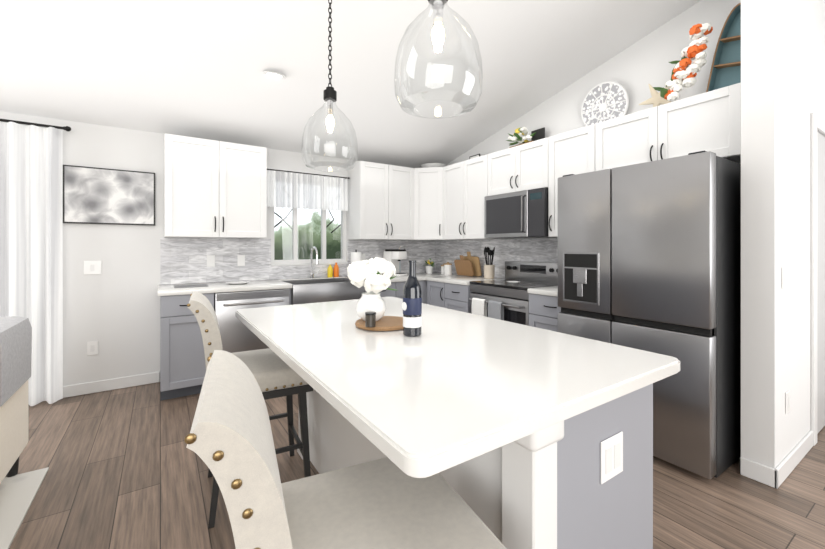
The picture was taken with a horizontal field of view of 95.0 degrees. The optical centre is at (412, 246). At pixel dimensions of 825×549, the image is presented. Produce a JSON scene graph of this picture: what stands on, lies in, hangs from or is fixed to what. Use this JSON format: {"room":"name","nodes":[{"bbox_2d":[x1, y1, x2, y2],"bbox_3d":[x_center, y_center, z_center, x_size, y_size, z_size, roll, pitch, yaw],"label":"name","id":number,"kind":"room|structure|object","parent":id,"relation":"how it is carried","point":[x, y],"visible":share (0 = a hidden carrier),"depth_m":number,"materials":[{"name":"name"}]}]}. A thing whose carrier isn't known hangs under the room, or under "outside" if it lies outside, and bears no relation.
{"room":"kitchen","nodes":[
{"label":"kitchen","id":0,"kind":"room"},
{"bbox_2d":[0,111,425,385],"bbox_3d":[-2.903,-0.930,3.299,7.970,4.400,0.150,0,0,-34],"label":"wall","id":1,"kind":"structure","parent":0,"point":[112,308],"depth_m":3.38,"materials":[{"name":"white paint"}]},
{"bbox_2d":[0,119,70,130],"bbox_3d":[-3.612,-0.961,2.655,1.836,0.072,0.130,0,0,-34],"label":"curtain rod","id":2,"kind":"object","parent":1,"relation":"attached to","point":[67,128],"visible":0.71,"depth_m":3.01,"materials":[{"name":"black metal"}]},
{"bbox_2d":[0,122,62,405],"bbox_3d":[-3.564,0.144,2.623,1.680,2.211,0.127,0,0,-34],"label":"sheer curtain","id":3,"kind":"object","parent":2,"relation":"hanging from","point":[31,223],"visible":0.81,"depth_m":3.00,"materials":[{"name":"white fabric"}]},
{"bbox_2d":[87,341,97,355],"bbox_3d":[-2.780,0.880,3.285,0.075,0.118,0.007,0,0,-34],"label":"outlet","id":4,"kind":"object","parent":1,"relation":"attached to","point":[92,347],"depth_m":3.28,"materials":[{"name":"white plastic"}]},
{"bbox_2d":[84,261,101,274],"bbox_3d":[-2.780,0.180,3.285,0.120,0.118,0.007,0,0,-34],"label":"light switch","id":5,"kind":"object","parent":1,"relation":"attached to","point":[92,267],"depth_m":3.28,"materials":[{"name":"white plastic"}]},
{"bbox_2d":[63,165,154,225],"bbox_3d":[-2.665,-0.445,3.348,0.640,0.490,0.028,0,0,-34],"label":"framed artwork","id":6,"kind":"object","parent":1,"relation":"attached to","point":[93,195],"visible":0.98,"depth_m":3.32,"materials":[{"name":"grey"}]},
{"bbox_2d":[63,372,159,397],"bbox_3d":[-4.273,1.220,2.286,4.565,0.099,0.014,0,0,-34],"label":"baseboard","id":7,"kind":"structure","parent":1,"relation":"attached to","point":[148,378],"depth_m":3.34,"materials":[{"name":"white wood"}]},
{"bbox_2d":[207,255,214,266],"bbox_3d":[-2.017,0.140,3.781,0.072,0.115,0.007,0,0,-34],"label":"outlet","id":8,"kind":"object","parent":1,"relation":"attached to","point":[210,258],"depth_m":3.78,"materials":[{"name":"white plastic"}]},
{"bbox_2d":[164,133,266,238],"bbox_3d":[-1.897,-0.540,3.666,0.850,0.900,0.350,0,0,-34],"label":"upper cabinet","id":9,"kind":"object","parent":1,"relation":"attached to","point":[214,189],"depth_m":3.50,"materials":[{"name":"white wood"}]},
{"bbox_2d":[237,255,244,265],"bbox_3d":[-1.784,0.140,3.937,0.072,0.115,0.007,0,0,-34],"label":"outlet","id":10,"kind":"object","parent":1,"relation":"attached to","point":[240,258],"depth_m":3.93,"materials":[{"name":"white plastic"}]},
{"bbox_2d":[160,238,435,284],"bbox_3d":[-1.020,0.133,4.458,3.249,0.442,0.009,0,0,-34],"label":"backsplash","id":11,"kind":"structure","parent":1,"relation":"attached to","point":[183,260],"depth_m":3.95,"materials":[{"name":"tile"}]},
{"bbox_2d":[267,169,349,178],"bbox_3d":[-1.195,-0.830,4.301,1.014,0.026,0.074,0,0,-34],"label":"rod","id":12,"kind":"object","parent":1,"relation":"attached to","point":[309,173],"visible":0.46,"depth_m":4.28,"materials":[{"name":"black metal"}]},
{"bbox_2d":[267,170,347,210],"bbox_3d":[-1.179,-0.624,4.280,0.957,0.388,0.082,0,0,-34],"label":"curtain window","id":13,"kind":"structure","parent":12,"relation":"hanging from","point":[294,190],"depth_m":4.26,"materials":[{"name":"white fabric"}]},
{"bbox_2d":[271,207,345,263],"bbox_3d":[-1.204,-0.295,4.419,0.898,0.968,0.070,0,0,-34],"label":"window","id":14,"kind":"structure","parent":1,"relation":"in","point":[294,260],"depth_m":4.41,"materials":[{"name":"white"}]},
{"bbox_2d":[271,263,347,265],"bbox_3d":[-1.173,0.200,4.373,0.898,0.017,0.042,0,0,-34],"label":"window sill","id":15,"kind":"structure","parent":1,"relation":"attached to","point":[305,264],"depth_m":4.30,"materials":[{"name":"white wood"}]},
{"bbox_2d":[348,161,419,239],"bbox_3d":[-0.351,-0.540,4.672,0.795,0.900,0.392,0,0,-34],"label":"upper cabinet","id":16,"kind":"object","parent":1,"relation":"attached to","point":[379,195],"depth_m":4.50,"materials":[{"name":"white wood"}]},
{"bbox_2d":[309,247,319,277],"bbox_3d":[-1.069,0.175,4.252,0.130,0.358,0.222,0,0,-34],"label":"faucet","id":17,"kind":"object","parent":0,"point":[311,275],"visible":1,"depth_m":4.28,"materials":[{"name":"silver metal"}]},
{"bbox_2d":[327,261,338,276],"bbox_3d":[-0.934,0.259,4.451,0.139,0.190,0.064,0,0,-34],"label":"soap bottles","id":18,"kind":"object","parent":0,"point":[332,272],"visible":1,"depth_m":4.44,"materials":[{"name":"orange"}]},
{"bbox_2d":[0,0,700,167],"bbox_3d":[-0.147,-2.006,0.311,9.600,1.940,8.180,0,0,-34],"label":"ceiling","id":19,"kind":"structure","parent":0,"point":[193,68],"depth_m":2.89,"materials":[{"name":"white paint"}]},
{"bbox_2d":[263,71,285,77],"bbox_3d":[-1.077,-1.341,2.948,0.176,0.044,0.172,0,0,-34],"label":"recessed light","id":20,"kind":"object","parent":19,"relation":"in","point":[274,74],"visible":0.77,"depth_m":2.91,"materials":[{"name":"white"}]},
{"bbox_2d":[302,0,357,171],"bbox_3d":[-0.455,-1.003,2.088,0.304,1.145,0.304,0,0,-34],"label":"pendant light","id":21,"kind":"object","parent":19,"relation":"hanging from","point":[329,95],"visible":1,"depth_m":2.08,"materials":[{"name":"clear glass"}]},
{"bbox_2d":[394,0,482,118],"bbox_3d":[0.088,-1.132,1.309,0.304,1.314,0.304,0,0,-34],"label":"pendant light","id":22,"kind":"object","parent":19,"relation":"hanging from","point":[438,31],"visible":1,"depth_m":1.29,"materials":[{"name":"clear glass"}]},
{"bbox_2d":[5,382,824,548],"bbox_3d":[-0.147,1.310,0.311,9.600,0.080,8.180,0,0,-34],"label":"floor","id":23,"kind":"structure","parent":0,"point":[128,469],"depth_m":1.97,"materials":[{"name":"brown wood"}]},
{"bbox_2d":[0,467,48,548],"bbox_3d":[-2.536,1.264,0.262,2.870,0.012,2.650,0,0,-34],"label":"rug","id":24,"kind":"object","parent":23,"relation":"on","point":[18,492],"visible":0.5,"depth_m":1.88,"materials":[{"name":"white fabric"}]},
{"bbox_2d":[0,380,27,483],"bbox_3d":[-1.969,0.834,0.952,0.980,0.848,2.270,0,0,-34],"label":"sofa","id":25,"kind":"object","parent":24,"relation":"on","point":[13,425],"visible":0.65,"depth_m":1.93,"materials":[{"name":"fabric"}]},
{"bbox_2d":[0,316,31,406],"bbox_3d":[-2.073,0.548,1.851,0.204,0.344,0.480,0,0,-34],"label":"throw blanket","id":26,"kind":"object","parent":25,"relation":"on","point":[15,351],"visible":1,"depth_m":1.88,"materials":[{"name":"grey fabric"}]},
{"bbox_2d":[160,292,216,400],"bbox_3d":[-2.040,0.832,3.408,0.389,0.874,0.620,0,0,-34],"label":"base cabinet","id":27,"kind":"object","parent":23,"relation":"on","point":[182,365],"depth_m":3.13,"materials":[{"name":"grey wood"}]},
{"bbox_2d":[157,280,291,295],"bbox_3d":[-1.768,0.375,3.582,1.073,0.040,0.632,0,0,-34],"label":"countertop","id":28,"kind":"structure","parent":27,"relation":"on","point":[168,289],"depth_m":3.39,"materials":[{"name":"white stone"}]},
{"bbox_2d":[174,284,207,287],"bbox_3d":[-1.995,0.351,3.405,0.260,0.006,0.200,0,0,-34],"label":"plate","id":29,"kind":"object","parent":28,"relation":"on","point":[205,285],"depth_m":3.41,"materials":[{"name":"white ceramic"}]},
{"bbox_2d":[225,281,249,284],"bbox_3d":[-1.676,0.346,3.630,0.225,0.016,0.225,0,0,-40],"label":"plate","id":30,"kind":"object","parent":28,"relation":"on","point":[233,282],"depth_m":3.65,"materials":[{"name":"white ceramic"}]},
{"bbox_2d":[283,278,363,304],"bbox_3d":[-0.968,0.488,4.030,0.754,0.254,0.515,0,0,-34],"label":"sink","id":31,"kind":"object","parent":28,"relation":"in","point":[306,291],"visible":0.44,"depth_m":3.82,"materials":[{"name":"silver metal"}]},
{"bbox_2d":[187,291,312,528],"bbox_3d":[-0.852,0.756,1.997,0.570,1.032,0.489,0,0,-29],"label":"bar stool","id":32,"kind":"object","parent":23,"relation":"on","point":[275,375],"visible":0.48,"depth_m":1.87,"materials":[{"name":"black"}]},
{"bbox_2d":[214,288,289,352],"bbox_3d":[-1.584,0.829,3.655,0.636,0.859,0.621,0,0,-34],"label":"dishwasher","id":33,"kind":"object","parent":23,"relation":"on","point":[237,334],"visible":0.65,"depth_m":3.37,"materials":[{"name":"grey metal"}]},
{"bbox_2d":[184,350,506,548],"bbox_3d":[-0.132,0.756,0.810,0.570,1.032,0.489,0,0,-25],"label":"bar stool","id":34,"kind":"object","parent":23,"relation":"on","point":[385,503],"visible":0.92,"depth_m":0.78,"materials":[{"name":"beige fabric"}]},
{"bbox_2d":[364,280,424,303],"bbox_3d":[-0.363,0.832,4.526,0.881,0.874,0.620,0,0,-34],"label":"base cabinet","id":35,"kind":"object","parent":23,"relation":"on","point":[384,293],"depth_m":4.29,"materials":[{"name":"grey wood"}]},
{"bbox_2d":[425,280,440,306],"bbox_3d":[0.524,0.832,4.508,0.620,0.874,0.441,0,0,-34],"label":"base cabinet","id":36,"kind":"object","parent":23,"relation":"on","point":[432,289],"depth_m":4.39,"materials":[{"name":"grey wood"}]},
{"bbox_2d":[341,272,460,283],"bbox_3d":[-0.094,0.375,4.699,1.437,0.040,0.632,0,0,-34],"label":"countertop","id":37,"kind":"structure","parent":36,"relation":"on","point":[420,276],"depth_m":4.55,"materials":[{"name":"white stone"}]},
{"bbox_2d":[351,250,361,263],"bbox_3d":[-0.671,0.193,4.493,0.150,0.322,0.150,0,0,-34],"label":"paper towel","id":38,"kind":"object","parent":37,"relation":"on","point":[356,256],"visible":0.31,"depth_m":4.44,"materials":[{"name":"white paper"}]},
{"bbox_2d":[383,246,406,275],"bbox_3d":[-0.200,0.171,4.739,0.260,0.366,0.220,0,0,36],"label":"coffee maker","id":39,"kind":"object","parent":37,"relation":"on","point":[394,257],"visible":0.83,"depth_m":4.67,"materials":[{"name":"white plastic"}]},
{"bbox_2d":[423,258,434,273],"bbox_3d":[0.223,0.253,5.052,0.186,0.202,0.192,0,0,-34],"label":"potted plant","id":40,"kind":"object","parent":37,"relation":"on","point":[429,269],"visible":1,"depth_m":5.02,"materials":[{"name":"green plant"}]},
{"bbox_2d":[441,262,451,274],"bbox_3d":[0.454,0.273,4.834,0.103,0.162,0.103,0,0,-43],"label":"canister","id":41,"kind":"object","parent":37,"relation":"on","point":[446,268],"visible":1,"depth_m":4.78,"materials":[{"name":"white ceramic"}]},
{"bbox_2d":[441,284,470,312],"bbox_3d":[0.704,0.832,4.239,0.620,0.874,0.449,0,0,-34],"label":"base cabinet","id":42,"kind":"object","parent":23,"relation":"on","point":[453,296],"depth_m":4.03,"materials":[{"name":"grey wood"}]},
{"bbox_2d":[425,276,504,283],"bbox_3d":[0.620,0.375,4.354,0.632,0.040,0.733,0,0,-34],"label":"countertop","id":43,"kind":"structure","parent":42,"relation":"on","point":[440,279],"depth_m":4.26,"materials":[{"name":"white stone"}]},
{"bbox_2d":[454,252,481,275],"bbox_3d":[0.669,0.204,4.629,0.152,0.297,0.360,0,0,-34],"label":"cutting boards","id":44,"kind":"object","parent":43,"relation":"on","point":[468,265],"visible":1,"depth_m":4.59,"materials":[{"name":"brown wood"}]},
{"bbox_2d":[484,247,494,278],"bbox_3d":[0.859,0.175,4.227,0.124,0.358,0.123,0,0,-34],"label":"utensil crock","id":45,"kind":"object","parent":43,"relation":"on","point":[489,271],"visible":1,"depth_m":4.19,"materials":[{"name":"beige ceramic"}]},
{"bbox_2d":[297,373,675,548],"bbox_3d":[0.058,0.833,1.782,0.691,0.873,1.800,0,0,-34],"label":"kitchen island","id":46,"kind":"object","parent":23,"relation":"on","point":[585,482],"depth_m":1.07,"materials":[{"name":"grey wood"}]},
{"bbox_2d":[235,297,679,477],"bbox_3d":[-0.074,0.378,1.675,1.036,0.034,1.830,0,0,-34],"label":"island countertop","id":47,"kind":"structure","parent":46,"relation":"on","point":[469,387],"depth_m":1.07,"materials":[{"name":"white stone"}]},
{"bbox_2d":[355,316,402,330],"bbox_3d":[-0.128,0.344,1.706,0.260,0.020,0.260,0,0,-34],"label":"wood board","id":48,"kind":"object","parent":47,"relation":"on","point":[388,323],"visible":0.71,"depth_m":1.63,"materials":[{"name":"brown wood"}]},
{"bbox_2d":[365,312,375,326],"bbox_3d":[-0.176,0.304,1.589,0.045,0.058,0.046,0,0,-34],"label":"candle jar","id":49,"kind":"object","parent":48,"relation":"on","point":[370,319],"visible":0.96,"depth_m":1.57,"materials":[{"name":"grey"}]},
{"bbox_2d":[347,257,398,320],"bbox_3d":[-0.180,0.190,1.725,0.231,0.288,0.255,0,0,-34],"label":"vase","id":50,"kind":"object","parent":48,"relation":"on","point":[374,276],"visible":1,"depth_m":1.67,"materials":[{"name":"white ceramic"}]},
{"bbox_2d":[402,260,421,336],"bbox_3d":[-0.001,0.204,1.526,0.077,0.300,0.077,0,0,-34],"label":"wine bottle","id":51,"kind":"object","parent":47,"relation":"on","point":[412,309],"visible":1,"depth_m":1.50,"materials":[{"name":"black glass"}]},
{"bbox_2d":[469,261,557,325],"bbox_3d":[1.016,0.698,3.719,0.659,1.085,0.756,0,0,-34],"label":"range","id":52,"kind":"object","parent":23,"relation":"on","point":[514,298],"visible":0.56,"depth_m":3.66,"materials":[{"name":"grey metal"}]},
{"bbox_2d":[472,298,485,316],"bbox_3d":[0.651,0.676,3.691,0.045,0.347,0.170,0,0,-34],"label":"oven towel","id":53,"kind":"object","parent":52,"relation":"hanging from","point":[478,305],"depth_m":3.67,"materials":[{"name":"white fabric"}]},
{"bbox_2d":[486,300,503,319],"bbox_3d":[0.773,0.676,3.508,0.044,0.347,0.160,0,0,-34],"label":"oven towel","id":54,"kind":"object","parent":52,"relation":"hanging from","point":[495,309],"depth_m":3.48,"materials":[{"name":"grey fabric"}]},
{"bbox_2d":[506,281,519,283],"bbox_3d":[0.981,0.344,3.683,0.136,0.014,0.134,0,0,-34],"label":"spoon rest","id":55,"kind":"object","parent":52,"relation":"on","point":[513,282],"visible":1,"depth_m":3.65,"materials":[{"name":"white ceramic"}]},
{"bbox_2d":[528,292,560,331],"bbox_3d":[1.374,0.832,3.234,0.620,0.874,0.439,0,0,-34],"label":"base cabinet","id":56,"kind":"object","parent":23,"relation":"on","point":[543,310],"depth_m":3.12,"materials":[{"name":"grey wood"}]},
{"bbox_2d":[528,286,557,295],"bbox_3d":[1.369,0.375,3.231,0.632,0.040,0.439,0,0,-34],"label":"countertop","id":57,"kind":"structure","parent":56,"relation":"on","point":[552,290],"depth_m":3.15,"materials":[{"name":"white stone"}]},
{"bbox_2d":[558,150,740,478],"bbox_3d":[1.650,0.376,2.594,0.847,1.786,0.921,0,0,-34],"label":"refrigerator","id":58,"kind":"object","parent":23,"relation":"on","point":[649,256],"visible":0.81,"depth_m":2.17,"materials":[{"name":"grey metal"}]},
{"bbox_2d":[440,0,811,436],"bbox_3d":[1.414,-0.930,3.864,0.180,4.400,3.660,0,0,-34],"label":"wall","id":59,"kind":"structure","parent":0,"point":[646,61],"depth_m":2.95,"materials":[{"name":"white paint"}]},
{"bbox_2d":[412,167,459,240],"bbox_3d":[0.238,-0.540,4.904,0.656,0.900,0.659,0,0,-34],"label":"upper cabinet","id":60,"kind":"object","parent":59,"relation":"attached to","point":[427,183],"depth_m":4.71,"materials":[{"name":"white wood"}]},
{"bbox_2d":[420,163,446,167],"bbox_3d":[0.277,-1.031,4.992,0.350,0.080,0.350,0,0,-34],"label":"bowl","id":61,"kind":"object","parent":60,"relation":"on","point":[427,165],"visible":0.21,"depth_m":4.86,"materials":[{"name":"white ceramic"}]},
{"bbox_2d":[444,154,495,239],"bbox_3d":[0.696,-0.540,4.455,0.391,0.900,0.816,0,0,-34],"label":"upper cabinet","id":62,"kind":"object","parent":59,"relation":"attached to","point":[465,182],"depth_m":4.31,"materials":[{"name":"white wood"}]},
{"bbox_2d":[469,154,479,158],"bbox_3d":[0.743,-1.040,4.486,0.025,0.100,0.180,0,0,-34],"label":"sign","id":63,"kind":"object","parent":62,"relation":"on","point":[474,156],"visible":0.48,"depth_m":4.48,"materials":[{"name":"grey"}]},
{"bbox_2d":[436,238,557,277],"bbox_3d":[1.043,0.133,4.282,0.010,0.442,2.550,0,0,-34],"label":"backsplash","id":64,"kind":"structure","parent":59,"relation":"attached to","point":[539,249],"depth_m":4.33,"materials":[{"name":"tile"}]},
{"bbox_2d":[488,137,547,195],"bbox_3d":[1.152,-0.765,3.809,0.349,0.451,0.758,0,0,-34],"label":"upper cabinet","id":65,"kind":"object","parent":59,"relation":"attached to","point":[522,167],"depth_m":3.67,"materials":[{"name":"white wood"}]},
{"bbox_2d":[484,187,557,238],"bbox_3d":[1.112,-0.314,3.782,0.445,0.443,0.754,0,0,-34],"label":"microwave","id":66,"kind":"object","parent":65,"relation":"attached to","point":[518,214],"visible":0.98,"depth_m":3.63,"materials":[{"name":"grey metal"}]},
{"bbox_2d":[505,127,544,147],"bbox_3d":[1.117,-1.101,3.833,0.326,0.221,0.338,0,0,-34],"label":"floral arrangement","id":67,"kind":"object","parent":65,"relation":"on","point":[537,134],"visible":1,"depth_m":3.79,"materials":[{"name":"white plant"}]},
{"bbox_2d":[548,124,595,236],"bbox_3d":[1.485,-0.540,3.311,0.349,0.900,0.438,0,0,-34],"label":"upper cabinet","id":68,"kind":"object","parent":59,"relation":"attached to","point":[573,151],"depth_m":3.26,"materials":[{"name":"white wood"}]},
{"bbox_2d":[596,83,740,170],"bbox_3d":[1.862,-0.773,2.745,0.349,0.435,0.917,0,0,-34],"label":"upper cabinet","id":69,"kind":"object","parent":59,"relation":"attached to","point":[711,120],"depth_m":2.56,"materials":[{"name":"white wood"}]},
{"bbox_2d":[581,81,628,125],"bbox_3d":[1.651,-1.206,3.265,0.082,0.413,0.418,0,0,-34],"label":"plate","id":70,"kind":"object","parent":69,"relation":"on","point":[605,101],"visible":0.83,"depth_m":3.24,"materials":[{"name":"white ceramic"}]},
{"bbox_2d":[639,84,670,106],"bbox_3d":[1.860,-1.126,2.889,0.092,0.244,0.247,0,0,-34],"label":"starfish","id":71,"kind":"object","parent":69,"relation":"on","point":[655,99],"visible":0.71,"depth_m":2.88,"materials":[{"name":"beige"}]},
{"bbox_2d":[653,23,712,100],"bbox_3d":[1.851,-1.255,2.588,0.148,0.459,0.321,0,0,-34],"label":"flowers","id":72,"kind":"object","parent":69,"relation":"on","point":[684,74],"visible":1,"depth_m":2.54,"materials":[{"name":"orange plant"}]},
{"bbox_2d":[706,3,740,91],"bbox_3d":[2.080,-1.270,2.467,0.124,0.539,0.262,0,0,-34],"label":"shelf","id":73,"kind":"object","parent":69,"relation":"on","point":[725,71],"visible":0.5,"depth_m":2.49,"materials":[{"name":"teal wood"}]},
{"bbox_2d":[736,0,824,468],"bbox_3d":[2.694,-0.930,2.602,1.970,4.400,0.140,0,0,-34],"label":"wall","id":74,"kind":"structure","parent":0,"point":[772,31],"depth_m":2.08,"materials":[{"name":"white paint"}]},
{"bbox_2d":[782,267,786,288],"bbox_3d":[2.049,0.170,2.082,0.075,0.118,0.007,0,0,-34],"label":"light switch","id":75,"kind":"object","parent":74,"relation":"attached to","point":[784,269],"depth_m":2.07,"materials":[{"name":"white plastic"}]},
{"bbox_2d":[785,390,789,413],"bbox_3d":[2.107,0.870,2.121,0.075,0.118,0.007,0,0,-34],"label":"outlet","id":76,"kind":"object","parent":74,"relation":"attached to","point":[787,395],"depth_m":2.11,"materials":[{"name":"white plastic"}]},
{"bbox_2d":[763,430,812,488],"bbox_3d":[2.219,1.220,2.211,0.774,0.099,0.044,0,0,-34],"label":"baseboard","id":77,"kind":"structure","parent":74,"relation":"attached to","point":[777,476],"depth_m":2.09,"materials":[{"name":"white wood"}]},
{"bbox_2d":[811,112,824,445],"bbox_3d":[2.954,0.204,2.707,0.990,2.129,0.062,0,0,-34],"label":"door frame","id":78,"kind":"structure","parent":74,"relation":"attached to","point":[817,281],"depth_m":2.54,"materials":[{"name":"white wood"}]},
{"label":"outside","id":79,"kind":"structure","parent":0,"visible":0},
{"bbox_2d":[274,207,340,259],"bbox_3d":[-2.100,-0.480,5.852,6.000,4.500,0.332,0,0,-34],"label":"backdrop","id":80,"kind":"structure","parent":79,"point":[304,234],"depth_m":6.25,"materials":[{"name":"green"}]}
]}

